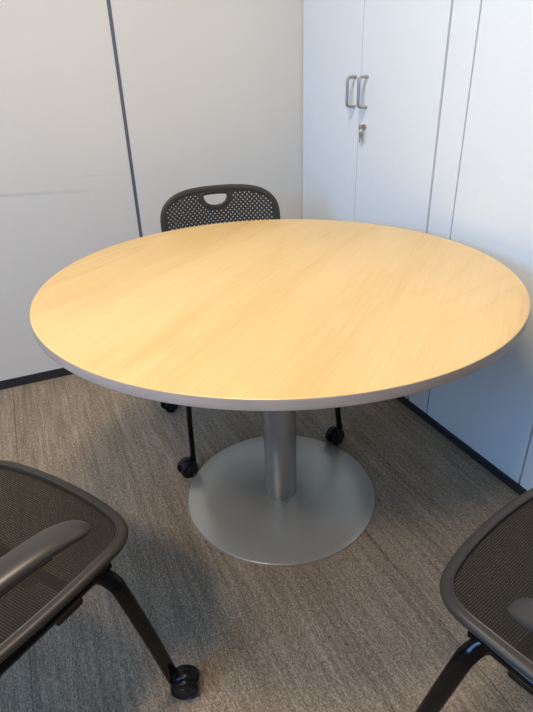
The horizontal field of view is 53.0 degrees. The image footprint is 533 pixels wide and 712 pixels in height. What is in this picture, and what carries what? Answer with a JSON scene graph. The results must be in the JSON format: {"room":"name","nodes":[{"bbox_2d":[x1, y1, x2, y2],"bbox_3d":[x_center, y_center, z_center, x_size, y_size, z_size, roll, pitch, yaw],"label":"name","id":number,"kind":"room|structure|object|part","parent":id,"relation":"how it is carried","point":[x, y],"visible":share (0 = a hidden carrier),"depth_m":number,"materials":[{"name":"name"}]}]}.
{"room":"office","nodes":[
{"label":"office","id":0,"kind":"room"},
{"bbox_2d":[0,0,302,380],"bbox_3d":[-1.412,-1.024,1.716,4.360,2.700,0.100,-13,30,-21],"label":"wall","id":1,"kind":"structure","parent":0,"point":[212,89],"depth_m":2.17,"materials":[{"name":"white paint"}]},
{"bbox_2d":[0,368,73,389],"bbox_3d":[-1.566,0.218,2.219,3.899,0.042,0.024,-13,30,-21],"label":"baseboard","id":2,"kind":"structure","parent":1,"relation":"attached to","point":[9,383],"depth_m":2.41,"materials":[{"name":"black plastic"}]},
{"bbox_2d":[106,0,142,236],"bbox_3d":[-0.593,-1.234,2.024,0.015,2.664,0.084,-13,30,-21],"label":"strip","id":3,"kind":"object","parent":1,"relation":"attached to","point":[107,1],"visible":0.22,"depth_m":2.12,"materials":[{"name":"grey metal"}]},
{"bbox_2d":[0,374,532,711],"bbox_3d":[-0.416,1.152,0.485,4.560,0.060,4.761,-13,30,-21],"label":"floor","id":4,"kind":"structure","parent":0,"point":[367,626],"depth_m":1.42,"materials":[{"name":"carpet"}]},
{"bbox_2d":[0,460,199,699],"bbox_3d":[-0.581,0.416,0.923,0.660,0.843,0.652,15,32,28],"label":"chair","id":5,"kind":"object","parent":4,"relation":"on","point":[23,565],"visible":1,"depth_m":0.96,"materials":[{"name":"black plastic"}]},
{"bbox_3d":[-0.359,0.305,0.651,0.056,0.038,0.352,15,32,28],"label":"armrest","id":6,"kind":"part","parent":5,"relation":"part of","materials":[{"name":"black plastic"}]},
{"bbox_3d":[-0.381,0.444,0.834,0.035,0.038,0.357,15,32,28],"label":"rail","id":7,"kind":"part","parent":5,"relation":"part of","materials":[{"name":"black metal"}]},
{"bbox_3d":[-0.543,0.362,0.962,0.460,0.027,0.460,15,32,28],"label":"seat","id":8,"kind":"part","parent":5,"relation":"part of","materials":[{"name":"black fabric"}]},
{"bbox_3d":[-0.250,0.541,1.045,0.128,0.391,0.034,-15,31,-24],"label":"leg","id":9,"kind":"part","parent":5,"relation":"part of","materials":[{"name":"black metal"}]},
{"bbox_2d":[160,184,344,477],"bbox_3d":[-0.085,-0.133,1.935,0.649,0.843,0.628,-10,29,-15],"label":"chair","id":10,"kind":"object","parent":4,"relation":"on","point":[188,466],"visible":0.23,"depth_m":2.00,"materials":[{"name":"black plastic"}]},
{"bbox_3d":[-0.249,0.158,1.772,0.034,0.391,0.128,5,28,12],"label":"leg","id":11,"kind":"part","parent":10,"relation":"part of","materials":[{"name":"black metal"}]},
{"bbox_3d":[-0.165,-0.454,2.040,0.450,0.355,0.114,-10,29,-15],"label":"backrest","id":12,"kind":"part","parent":10,"relation":"part of","materials":[{"name":"grey plastic"}]},
{"bbox_3d":[0.228,0.075,1.900,0.128,0.391,0.034,21,36,37],"label":"leg","id":13,"kind":"part","parent":10,"relation":"part of","materials":[{"name":"black metal"}]},
{"bbox_2d":[30,219,529,566],"bbox_3d":[0.037,0.115,1.568,1.210,0.740,1.210,-13,30,-21],"label":"round table","id":14,"kind":"object","parent":4,"relation":"on","point":[279,318],"visible":1,"depth_m":1.27,"materials":[{"name":"brown wood"}]},
{"bbox_2d":[303,0,453,404],"bbox_3d":[0.533,-0.970,2.113,0.485,2.123,0.907,-13,30,-21],"label":"cupboard","id":15,"kind":"object","parent":4,"relation":"on","point":[379,66],"visible":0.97,"depth_m":1.96,"materials":[{"name":"white wood"}]},
{"bbox_3d":[0.267,-1.033,2.222,0.019,2.092,0.453,-13,30,-21],"label":"door","id":16,"kind":"part","parent":15,"relation":"part of","materials":[{"name":"white laminate"}]},
{"bbox_3d":[0.321,-1.000,2.022,0.047,0.111,0.013,-13,30,-21],"label":"handle","id":17,"kind":"part","parent":15,"relation":"part of","materials":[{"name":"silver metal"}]},
{"bbox_2d":[358,125,362,142],"bbox_3d":[0.359,-0.844,2.028,0.020,0.064,0.018,8,29,18],"label":"key","id":18,"kind":"object","parent":15,"relation":"hanging from","point":[360,126],"visible":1,"depth_m":2.03,"materials":[{"name":"silver metal"}]},
{"bbox_3d":[0.353,-0.968,1.959,0.047,0.111,0.013,-13,30,-21],"label":"handle","id":19,"kind":"part","parent":15,"relation":"part of","materials":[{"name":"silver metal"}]},
{"bbox_3d":[0.454,-0.846,1.854,0.019,2.092,0.444,-13,30,-21],"label":"door","id":20,"kind":"part","parent":15,"relation":"part of","materials":[{"name":"white laminate"}]},
{"bbox_2d":[405,0,481,419],"bbox_3d":[0.742,-0.756,1.697,0.408,2.120,0.118,-13,30,-21],"label":"filler panel","id":21,"kind":"object","parent":4,"relation":"on","point":[466,14],"visible":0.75,"depth_m":1.62,"materials":[{"name":"white laminate"}]},
{"bbox_2d":[415,488,532,711],"bbox_3d":[0.619,0.436,0.811,0.644,0.843,0.632,-22,34,-33],"label":"chair","id":22,"kind":"object","parent":4,"relation":"on","point":[483,641],"visible":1,"depth_m":0.87,"materials":[{"name":"black plastic"}]},
{"bbox_3d":[0.293,0.596,0.906,0.128,0.391,0.034,9,29,19],"label":"leg","id":23,"kind":"part","parent":22,"relation":"part of","materials":[{"name":"black metal"}]},
{"bbox_3d":[0.571,0.386,0.848,0.460,0.027,0.460,-22,34,-33],"label":"seat","id":24,"kind":"part","parent":22,"relation":"part of","materials":[{"name":"black fabric"}]},
{"bbox_3d":[0.430,0.485,0.707,0.035,0.038,0.357,-22,34,-33],"label":"rail","id":25,"kind":"part","parent":22,"relation":"part of","materials":[{"name":"black metal"}]},
{"bbox_3d":[0.410,0.348,0.523,0.056,0.038,0.352,-22,34,-33],"label":"armrest","id":26,"kind":"part","parent":22,"relation":"part of","materials":[{"name":"black plastic"}]},
{"bbox_2d":[424,0,532,494],"bbox_3d":[0.956,-0.548,1.285,0.485,2.123,0.899,-13,30,-21],"label":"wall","id":27,"kind":"structure","parent":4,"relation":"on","point":[487,413],"depth_m":1.55,"materials":[{"name":"white paint"}]},
{"bbox_3d":[0.874,-0.426,1.032,0.019,2.092,0.444,-13,30,-21],"label":"door","id":28,"kind":"part","parent":27,"relation":"part of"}
]}

